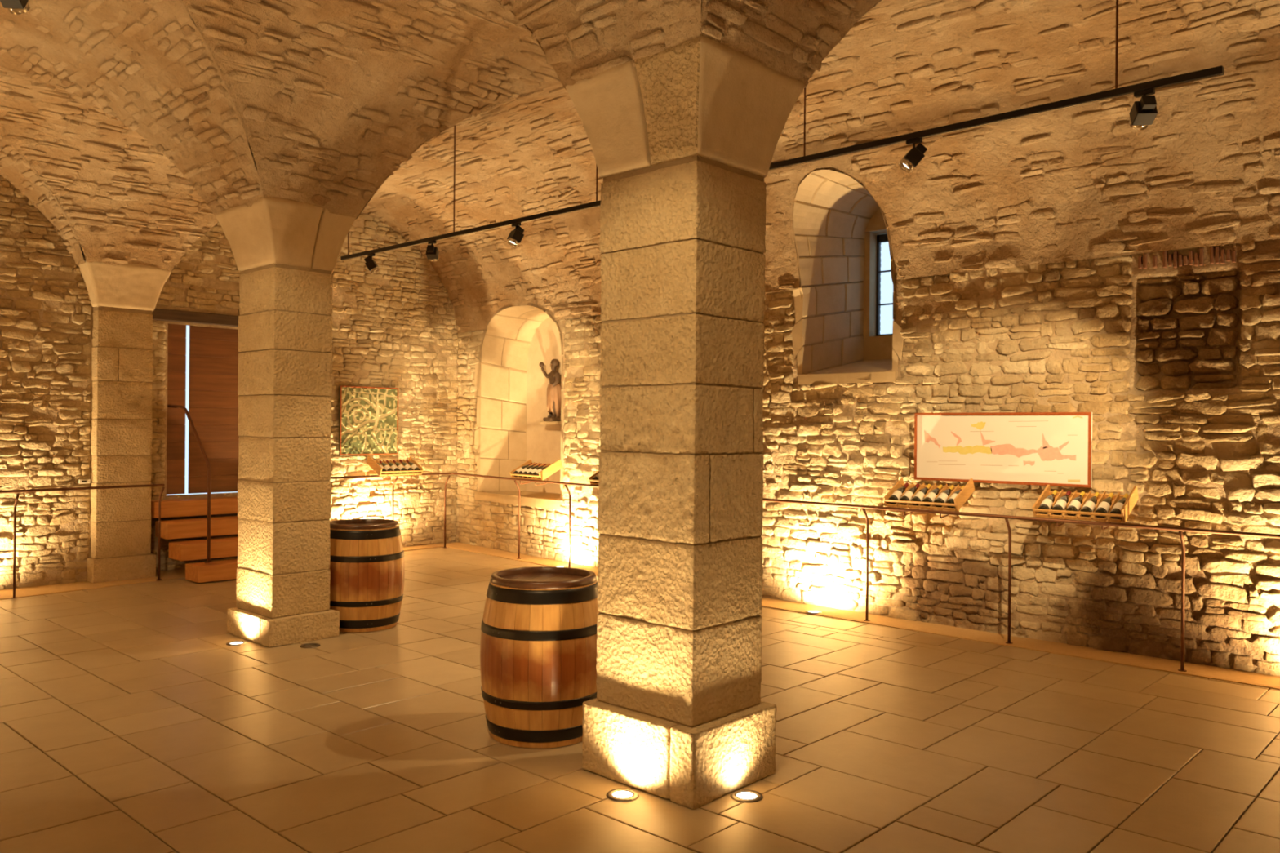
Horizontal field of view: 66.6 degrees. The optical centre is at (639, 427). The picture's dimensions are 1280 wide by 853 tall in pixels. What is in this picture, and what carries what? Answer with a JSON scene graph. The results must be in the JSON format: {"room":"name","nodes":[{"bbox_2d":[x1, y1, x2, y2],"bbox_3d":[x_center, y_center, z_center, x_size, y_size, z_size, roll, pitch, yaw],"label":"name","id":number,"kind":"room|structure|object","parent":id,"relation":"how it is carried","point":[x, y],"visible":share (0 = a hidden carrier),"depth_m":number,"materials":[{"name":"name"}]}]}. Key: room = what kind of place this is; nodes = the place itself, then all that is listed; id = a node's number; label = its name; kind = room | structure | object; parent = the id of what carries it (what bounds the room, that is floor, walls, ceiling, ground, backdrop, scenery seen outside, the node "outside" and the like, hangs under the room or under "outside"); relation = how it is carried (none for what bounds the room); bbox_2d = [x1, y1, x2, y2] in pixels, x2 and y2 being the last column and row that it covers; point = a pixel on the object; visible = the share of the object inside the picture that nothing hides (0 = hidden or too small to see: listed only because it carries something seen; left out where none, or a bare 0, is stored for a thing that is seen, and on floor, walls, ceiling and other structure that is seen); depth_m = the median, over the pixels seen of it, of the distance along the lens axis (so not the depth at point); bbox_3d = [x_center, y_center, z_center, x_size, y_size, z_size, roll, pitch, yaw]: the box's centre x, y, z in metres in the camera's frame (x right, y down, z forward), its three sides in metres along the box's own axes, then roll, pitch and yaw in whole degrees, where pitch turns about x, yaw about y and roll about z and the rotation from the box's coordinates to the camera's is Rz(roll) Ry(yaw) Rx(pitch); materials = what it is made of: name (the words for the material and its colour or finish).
{"room":"wine cellar","nodes":[
{"label":"wine cellar","id":0,"kind":"room"},
{"bbox_2d":[0,174,458,590],"bbox_3d":[-5.865,-0.696,10.917,0.722,4.810,10.260,0,0,43],"label":"wall","id":1,"kind":"structure","parent":0,"point":[394,326],"depth_m":11.23,"materials":[{"name":"stone"}]},
{"bbox_2d":[78,479,90,484],"bbox_3d":[-5.899,0.571,10.357,0.023,0.045,0.110,0,0,43],"label":"wall switch","id":2,"kind":"object","parent":1,"relation":"attached to","point":[80,481],"visible":1,"depth_m":10.35,"materials":[{"name":"white plastic"}]},
{"bbox_2d":[77,256,171,582],"bbox_3d":[-5.670,-0.063,10.629,0.548,3.434,0.891,0,0,43],"label":"stone pilaster","id":3,"kind":"object","parent":1,"relation":"attached to","point":[123,298],"visible":0.91,"depth_m":10.50,"materials":[{"name":"stone"}]},
{"bbox_2d":[151,496,237,519],"bbox_3d":[-4.926,0.940,11.559,0.300,0.215,1.700,0,0,43],"label":"step","id":4,"kind":"structure","parent":1,"relation":"attached to","point":[180,508],"depth_m":11.17,"materials":[{"name":"brown wood"}]},
{"bbox_2d":[152,308,239,494],"bbox_3d":[-5.014,-0.199,11.924,0.400,2.310,2.400,0,0,43],"label":"door","id":5,"kind":"structure","parent":1,"relation":"in","point":[213,377],"depth_m":11.67,"materials":[{"name":"wood"}]},
{"bbox_2d":[0,542,443,599],"bbox_3d":[-5.540,1.652,10.280,1.297,0.020,9.200,0,0,43],"label":"trim","id":6,"kind":"structure","parent":1,"relation":"attached to","point":[31,591],"depth_m":10.15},
{"bbox_2d":[338,385,398,455],"bbox_3d":[-3.631,-0.089,13.094,0.034,0.915,0.880,0,0,43],"label":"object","id":7,"kind":"object","parent":1,"relation":"attached to","point":[368,424],"visible":1,"depth_m":13.08,"materials":[{"name":"paint"}]},
{"bbox_2d":[0,0,1279,333],"bbox_3d":[-0.380,-2.253,5.876,15.600,1.801,10.350,0,0,43],"label":"ceiling","id":8,"kind":"structure","parent":0,"point":[130,126],"depth_m":7.37,"materials":[{"name":"stone"}]},
{"bbox_2d":[340,0,1223,260],"bbox_3d":[-0.149,-2.285,7.268,7.900,1.207,0.036,0,0,43],"label":"track rail","id":9,"kind":"object","parent":8,"relation":"hanging from","point":[1219,70],"visible":0.66,"depth_m":5.58,"materials":[{"name":"black metal"}]},
{"bbox_2d":[364,253,379,274],"bbox_3d":[-2.632,-1.607,9.586,0.147,0.194,0.096,1,0,0],"label":"track spotlight","id":10,"kind":"object","parent":9,"relation":"hanging from","point":[371,264],"visible":1,"depth_m":9.54,"materials":[{"name":"black metal"}]},
{"bbox_2d":[426,240,439,262],"bbox_3d":[-1.895,-1.610,8.898,0.096,0.176,0.173,0,0,2],"label":"track spotlight","id":11,"kind":"object","parent":9,"relation":"hanging from","point":[432,251],"visible":1,"depth_m":8.86,"materials":[{"name":"black metal"}]},
{"bbox_2d":[506,222,524,247],"bbox_3d":[-1.033,-1.593,8.073,0.141,0.194,0.096,0,0,-37],"label":"track spotlight","id":12,"kind":"object","parent":9,"relation":"hanging from","point":[515,237],"visible":1,"depth_m":8.05,"materials":[{"name":"black metal"}]},
{"bbox_2d":[898,137,927,173],"bbox_3d":[1.576,-1.571,5.644,0.157,0.192,0.096,0,0,-2],"label":"track spotlight","id":13,"kind":"object","parent":9,"relation":"hanging from","point":[913,157],"visible":1,"depth_m":5.61,"materials":[{"name":"black metal"}]},
{"bbox_2d":[915,142,927,154],"bbox_3d":[1.620,-1.607,5.646,0.071,0.069,0.060,0,0,-2],"label":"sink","id":14,"kind":"object","parent":13,"relation":"in","point":[920,148],"depth_m":5.62,"materials":[{"name":"black metal"}]},
{"bbox_2d":[1128,88,1157,130],"bbox_3d":[2.486,-1.570,4.813,0.096,0.179,0.173,0,0,7],"label":"track spotlight","id":15,"kind":"object","parent":9,"relation":"hanging from","point":[1143,113],"visible":1,"depth_m":4.79,"materials":[{"name":"black metal"}]},
{"bbox_2d":[1139,95,1156,111],"bbox_3d":[2.479,-1.584,4.759,0.060,0.071,0.065,0,0,7],"label":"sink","id":16,"kind":"object","parent":15,"relation":"in","point":[1147,103],"depth_m":4.74,"materials":[{"name":"black metal"}]},
{"bbox_3d":[-0.694,-2.537,2.473,6.420,0.838,0.036,0,0,43],"label":"track rail","id":17,"kind":"object","parent":8,"relation":"hanging from","visible":0},
{"bbox_2d":[0,0,30,14],"bbox_3d":[-2.944,-2.044,4.574,0.096,0.184,0.171,1,0,-4],"label":"track spotlight","id":18,"kind":"object","parent":17,"relation":"attached to","point":[15,6],"visible":1,"depth_m":4.58,"materials":[{"name":"black metal"}]},
{"bbox_2d":[0,546,1279,852],"bbox_3d":[-0.447,1.726,5.769,14.900,0.061,9.550,0,0,43],"label":"floor","id":19,"kind":"structure","parent":0,"point":[130,722],"depth_m":5.17,"materials":[{"name":"brown tile"}]},
{"bbox_2d":[0,484,164,598],"bbox_3d":[-6.032,1.118,9.310,0.196,1.038,3.020,1,0,37],"label":"iron railing","id":20,"kind":"object","parent":19,"relation":"on","point":[147,485],"visible":1,"depth_m":9.72,"materials":[{"name":"black metal"}]},
{"bbox_2d":[185,559,237,583],"bbox_3d":[-4.260,1.567,11.015,0.335,0.179,1.580,0,0,43],"label":"step","id":21,"kind":"structure","parent":19,"relation":"on","point":[222,570],"depth_m":10.48,"materials":[{"name":"brown wood"}]},
{"bbox_2d":[167,404,212,563],"bbox_3d":[-4.965,0.598,10.762,0.917,1.717,0.080,1,0,39],"label":"stair handrail","id":22,"kind":"object","parent":21,"relation":"on","point":[209,473],"visible":1,"depth_m":10.50,"materials":[{"name":"metal"}]},
{"bbox_2d":[168,537,238,562],"bbox_3d":[-4.498,1.371,11.198,0.335,0.210,1.640,0,0,43],"label":"step","id":23,"kind":"structure","parent":21,"relation":"on","point":[189,551],"depth_m":10.70,"materials":[{"name":"brown wood"}]},
{"bbox_2d":[155,515,238,541],"bbox_3d":[-4.726,1.156,11.391,0.335,0.215,1.670,0,0,43],"label":"step","id":24,"kind":"structure","parent":23,"relation":"on","point":[220,526],"depth_m":10.93,"materials":[{"name":"brown wood"}]},
{"bbox_2d":[226,640,247,645],"bbox_3d":[-3.123,1.669,7.547,0.152,0.006,0.152,0,0,43],"label":"uplight","id":25,"kind":"object","parent":19,"relation":"on","point":[234,642],"visible":1,"depth_m":7.54,"materials":[{"name":"white glass"}]},
{"bbox_2d":[215,196,355,647],"bbox_3d":[-2.870,-0.039,7.875,0.871,3.436,0.811,0,0,43],"label":"stone pillar","id":26,"kind":"structure","parent":19,"relation":"on","point":[286,252],"depth_m":7.66,"materials":[{"name":"stone"}]},
{"bbox_2d":[299,643,320,648],"bbox_3d":[-2.533,1.674,7.490,0.152,0.006,0.152,0,0,43],"label":"uplight","id":27,"kind":"object","parent":19,"relation":"on","point":[306,645],"visible":1,"depth_m":7.48,"materials":[{"name":"grey metal"}]},
{"bbox_2d":[328,518,404,632],"bbox_3d":[-2.352,1.236,8.267,0.691,0.878,0.690,1,0,36],"label":"wine barrel","id":28,"kind":"object","parent":19,"relation":"on","point":[366,568],"visible":0.83,"depth_m":7.98,"materials":[{"name":"brown wood"}]},
{"bbox_2d":[480,566,599,748],"bbox_3d":[-0.541,1.252,5.430,0.708,0.878,0.708,1,0,20],"label":"wine barrel","id":29,"kind":"object","parent":19,"relation":"on","point":[538,649],"visible":0.8,"depth_m":5.14,"materials":[{"name":"brown wood"}]},
{"bbox_2d":[606,788,639,801],"bbox_3d":[-0.080,1.695,4.505,0.152,0.006,0.152,0,0,43],"label":"uplight","id":30,"kind":"object","parent":19,"relation":"on","point":[616,794],"visible":1,"depth_m":4.50,"materials":[{"name":"white glass"}]},
{"bbox_2d":[565,34,805,808],"bbox_3d":[0.204,-0.012,4.822,0.892,3.436,0.835,0,0,43],"label":"stone pillar","id":31,"kind":"structure","parent":19,"relation":"on","point":[683,140],"depth_m":4.59,"materials":[{"name":"stone"}]},
{"bbox_2d":[730,789,763,802],"bbox_3d":[0.493,1.700,4.503,0.152,0.006,0.152,0,0,43],"label":"uplight","id":32,"kind":"object","parent":19,"relation":"on","point":[740,795],"visible":1,"depth_m":4.50,"materials":[{"name":"white glass"}]},
{"bbox_2d":[330,472,1279,671],"bbox_3d":[0.807,1.178,9.160,11.298,1.038,1.914,0,0,43],"label":"iron railing","id":33,"kind":"object","parent":19,"relation":"on","point":[1180,530],"visible":0.69,"depth_m":7.80,"materials":[{"name":"black metal"}]},
{"bbox_2d":[366,455,423,480],"bbox_3d":[-3.269,0.538,13.039,0.370,0.330,0.660,0,0,43],"label":"wine rack","id":34,"kind":"object","parent":33,"relation":"on","point":[371,462],"visible":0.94,"depth_m":12.92,"materials":[{"name":"brown wood"}]},
{"bbox_2d":[377,462,386,474],"bbox_3d":[-3.440,0.524,12.841,0.289,0.182,0.077,0,0,43],"label":"wine bottle","id":35,"kind":"object","parent":34,"relation":"in","point":[380,465],"visible":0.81,"depth_m":12.77,"materials":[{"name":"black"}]},
{"bbox_2d":[378,460,393,474],"bbox_3d":[-3.369,0.525,12.917,0.289,0.182,0.077,0,0,43],"label":"wine bottle","id":36,"kind":"object","parent":34,"relation":"in","point":[386,466],"visible":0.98,"depth_m":12.86,"materials":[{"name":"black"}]},
{"bbox_2d":[386,459,399,473],"bbox_3d":[-3.297,0.525,12.994,0.289,0.182,0.077,0,0,43],"label":"wine bottle","id":37,"kind":"object","parent":34,"relation":"in","point":[394,468],"visible":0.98,"depth_m":12.93,"materials":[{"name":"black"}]},
{"bbox_2d":[381,471,415,475],"bbox_3d":[-3.281,0.554,13.050,0.287,0.152,0.628,1,0,43],"label":"shelf","id":38,"kind":"object","parent":34,"relation":"attached to","point":[393,473],"depth_m":12.92,"materials":[{"name":"brown wood"}]},
{"bbox_2d":[392,459,406,473],"bbox_3d":[-3.226,0.526,13.070,0.289,0.182,0.077,0,0,43],"label":"wine bottle","id":39,"kind":"object","parent":34,"relation":"in","point":[402,468],"visible":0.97,"depth_m":13.01,"materials":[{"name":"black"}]},
{"bbox_2d":[399,459,413,473],"bbox_3d":[-3.154,0.526,13.147,0.289,0.182,0.077,0,0,43],"label":"wine bottle","id":40,"kind":"object","parent":34,"relation":"in","point":[407,466],"visible":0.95,"depth_m":13.09,"materials":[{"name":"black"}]},
{"bbox_2d":[405,459,420,472],"bbox_3d":[-3.083,0.527,13.224,0.289,0.182,0.077,0,0,43],"label":"wine bottle","id":41,"kind":"object","parent":34,"relation":"in","point":[413,465],"visible":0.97,"depth_m":13.17,"materials":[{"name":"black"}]},
{"bbox_2d":[509,458,563,485],"bbox_3d":[-1.315,0.555,12.287,0.370,0.330,0.660,1,0,-41],"label":"wine rack","id":42,"kind":"object","parent":33,"relation":"on","point":[557,465],"visible":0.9,"depth_m":12.11,"materials":[{"name":"brown wood"}]},
{"bbox_2d":[512,462,532,476],"bbox_3d":[-1.495,0.541,12.477,0.289,0.182,0.077,1,0,-41],"label":"wine bottle","id":43,"kind":"object","parent":42,"relation":"in","point":[517,471],"visible":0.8,"depth_m":12.42,"materials":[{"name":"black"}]},
{"bbox_2d":[517,462,537,477],"bbox_3d":[-1.426,0.542,12.398,0.289,0.182,0.077,1,0,-41],"label":"wine bottle","id":44,"kind":"object","parent":42,"relation":"in","point":[522,471],"visible":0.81,"depth_m":12.34,"materials":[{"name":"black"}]},
{"bbox_2d":[522,462,542,477],"bbox_3d":[-1.357,0.542,12.319,0.289,0.182,0.077,1,0,-41],"label":"wine bottle","id":45,"kind":"object","parent":42,"relation":"in","point":[528,470],"visible":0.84,"depth_m":12.27,"materials":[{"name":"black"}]},
{"bbox_2d":[527,463,546,477],"bbox_3d":[-1.288,0.543,12.241,0.289,0.182,0.077,1,0,-41],"label":"wine bottle","id":46,"kind":"object","parent":42,"relation":"in","point":[532,471],"visible":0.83,"depth_m":12.18,"materials":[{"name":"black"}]},
{"bbox_2d":[531,463,551,478],"bbox_3d":[-1.219,0.543,12.162,0.289,0.182,0.077,1,0,-41],"label":"wine bottle","id":47,"kind":"object","parent":42,"relation":"in","point":[536,472],"visible":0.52,"depth_m":12.11,"materials":[{"name":"red"}]},
{"bbox_2d":[588,471,598,484],"bbox_3d":[-0.247,0.564,11.071,0.370,0.330,0.660,1,0,-41],"label":"wine rack","id":48,"kind":"object","parent":33,"relation":"on","point":[591,481],"visible":0.16,"depth_m":11.20,"materials":[{"name":"brown wood"}]},
{"bbox_2d":[591,474,598,483],"bbox_3d":[-0.428,0.550,11.261,0.289,0.182,0.077,1,0,-41],"label":"wine bottle","id":49,"kind":"object","parent":48,"relation":"in","point":[595,477],"visible":0.26,"depth_m":11.17,"materials":[{"name":"red"}]},
{"bbox_2d":[883,477,974,518],"bbox_3d":[2.451,0.588,8.293,0.660,0.330,0.370,0,0,43],"label":"wine rack","id":50,"kind":"object","parent":33,"relation":"on","point":[966,492],"visible":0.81,"depth_m":8.20,"materials":[{"name":"brown wood"}]},
{"bbox_2d":[888,482,908,504],"bbox_3d":[2.252,0.574,8.464,0.077,0.182,0.289,0,0,43],"label":"wine bottle","id":51,"kind":"object","parent":50,"relation":"in","point":[896,495],"visible":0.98,"depth_m":8.40,"materials":[{"name":"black glass"}]},
{"bbox_2d":[899,483,919,505],"bbox_3d":[2.329,0.574,8.393,0.077,0.182,0.289,0,0,43],"label":"wine bottle","id":52,"kind":"object","parent":50,"relation":"in","point":[908,495],"visible":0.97,"depth_m":8.33,"materials":[{"name":"red"}]},
{"bbox_2d":[911,484,931,505],"bbox_3d":[2.405,0.575,8.321,0.077,0.182,0.289,0,0,43],"label":"wine bottle","id":53,"kind":"object","parent":50,"relation":"in","point":[919,496],"visible":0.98,"depth_m":8.26,"materials":[{"name":"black glass"}]},
{"bbox_2d":[888,488,955,510],"bbox_3d":[2.461,0.604,8.305,0.628,0.152,0.287,1,0,43],"label":"wine bottles","id":54,"kind":"object","parent":50,"relation":"attached to","point":[898,504],"depth_m":8.24,"materials":[{"name":"black glass"}]},
{"bbox_2d":[922,484,942,506],"bbox_3d":[2.482,0.576,8.250,0.077,0.182,0.289,0,0,43],"label":"wine bottle","id":55,"kind":"object","parent":50,"relation":"in","point":[931,497],"visible":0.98,"depth_m":8.19,"materials":[{"name":"black glass"}]},
{"bbox_2d":[933,484,954,506],"bbox_3d":[2.559,0.576,8.179,0.077,0.182,0.289,0,0,43],"label":"wine bottle","id":56,"kind":"object","parent":50,"relation":"in","point":[942,498],"visible":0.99,"depth_m":8.12,"materials":[{"name":"black glass"}]},
{"bbox_2d":[946,485,964,507],"bbox_3d":[2.635,0.577,8.107,0.077,0.182,0.289,0,0,43],"label":"wine bottle","id":57,"kind":"object","parent":50,"relation":"in","point":[950,500],"visible":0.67,"depth_m":8.03,"materials":[{"name":"black glass"}]},
{"bbox_2d":[1031,484,1138,530],"bbox_3d":[3.383,0.596,7.424,0.660,0.330,0.370,0,0,43],"label":"wine rack","id":58,"kind":"object","parent":33,"relation":"on","point":[1133,497],"visible":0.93,"depth_m":7.36,"materials":[{"name":"brown wood"}]},
{"bbox_2d":[1038,489,1057,514],"bbox_3d":[3.185,0.582,7.595,0.077,0.182,0.289,0,0,43],"label":"wine bottle","id":59,"kind":"object","parent":58,"relation":"in","point":[1047,502],"visible":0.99,"depth_m":7.53,"materials":[{"name":"black glass"}]},
{"bbox_2d":[1052,490,1071,515],"bbox_3d":[3.261,0.583,7.523,0.077,0.182,0.289,0,0,43],"label":"wine bottle","id":60,"kind":"object","parent":58,"relation":"in","point":[1060,504],"visible":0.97,"depth_m":7.46,"materials":[{"name":"red"}]},
{"bbox_2d":[1066,491,1084,515],"bbox_3d":[3.338,0.583,7.452,0.077,0.182,0.289,0,0,43],"label":"wine bottle","id":61,"kind":"object","parent":58,"relation":"in","point":[1075,504],"visible":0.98,"depth_m":7.39,"materials":[{"name":"black glass"}]},
{"bbox_2d":[1037,496,1122,521],"bbox_3d":[3.394,0.612,7.435,0.628,0.152,0.287,1,0,43],"label":"wine bottles","id":62,"kind":"object","parent":58,"relation":"attached to","point":[1114,499],"depth_m":7.38,"materials":[{"name":"black glass"}]},
{"bbox_2d":[1080,492,1099,516],"bbox_3d":[3.414,0.584,7.380,0.077,0.182,0.289,0,0,43],"label":"wine bottle","id":63,"kind":"object","parent":58,"relation":"in","point":[1089,506],"visible":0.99,"depth_m":7.32,"materials":[{"name":"black glass"}]},
{"bbox_2d":[1094,493,1114,517],"bbox_3d":[3.491,0.585,7.309,0.077,0.182,0.289,0,0,43],"label":"wine bottle","id":64,"kind":"object","parent":58,"relation":"in","point":[1104,505],"visible":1,"depth_m":7.25,"materials":[{"name":"black glass"}]},
{"bbox_2d":[1110,493,1128,519],"bbox_3d":[3.568,0.585,7.238,0.077,0.182,0.289,0,0,43],"label":"wine bottle","id":65,"kind":"object","parent":58,"relation":"in","point":[1119,504],"visible":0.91,"depth_m":7.17,"materials":[{"name":"black glass"}]},
{"bbox_2d":[455,238,1279,676],"bbox_3d":[2.710,-0.621,9.205,15.600,4.810,1.246,0,0,43],"label":"wall","id":66,"kind":"structure","parent":0,"point":[1173,355],"depth_m":7.88,"materials":[{"name":"stone"}]},
{"bbox_2d":[474,305,563,510],"bbox_3d":[-1.522,-0.302,13.181,2.109,2.658,0.700,0,0,43],"label":"niche","id":67,"kind":"object","parent":66,"relation":"attached to","point":[510,381],"depth_m":13.64,"materials":[{"name":"stone"}]},
{"bbox_2d":[540,421,560,424],"bbox_3d":[-1.153,-0.063,13.118,0.340,0.045,0.215,0,0,43],"label":"bracket","id":68,"kind":"object","parent":66,"relation":"attached to","point":[541,422],"visible":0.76,"depth_m":13.01,"materials":[{"name":"stone"}]},
{"bbox_2d":[538,359,561,421],"bbox_3d":[-1.192,-0.505,13.150,0.226,0.840,0.367,1,0,-33],"label":"statue","id":69,"kind":"object","parent":68,"relation":"on","point":[553,388],"visible":1,"depth_m":13.03,"materials":[{"name":"brown wood"}]},
{"bbox_2d":[791,167,904,384],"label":"window","id":70,"kind":"structure","parent":66,"relation":"in","point":[848,332],"depth_m":9.66,"materials":[{"name":"stone"}]},
{"bbox_2d":[437,542,1279,689],"bbox_3d":[2.320,1.719,8.672,0.750,0.022,14.827,1,0,-45],"label":"trim","id":71,"kind":"structure","parent":66,"relation":"attached to","point":[1271,682],"depth_m":7.88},
{"bbox_2d":[805,609,822,613],"bbox_3d":[1.603,1.699,8.993,0.152,0.006,0.152,0,0,43],"label":"uplight","id":72,"kind":"object","parent":71,"relation":"on","point":[811,611],"visible":1,"depth_m":8.98,"materials":[{"name":"grey metal"}]},
{"bbox_2d":[914,412,1092,488],"bbox_3d":[2.953,0.168,8.051,1.480,0.585,0.030,0,0,43],"label":"framed map","id":73,"kind":"object","parent":66,"relation":"attached to","point":[1055,449],"visible":1,"depth_m":7.99,"materials":[{"name":"white paper"}]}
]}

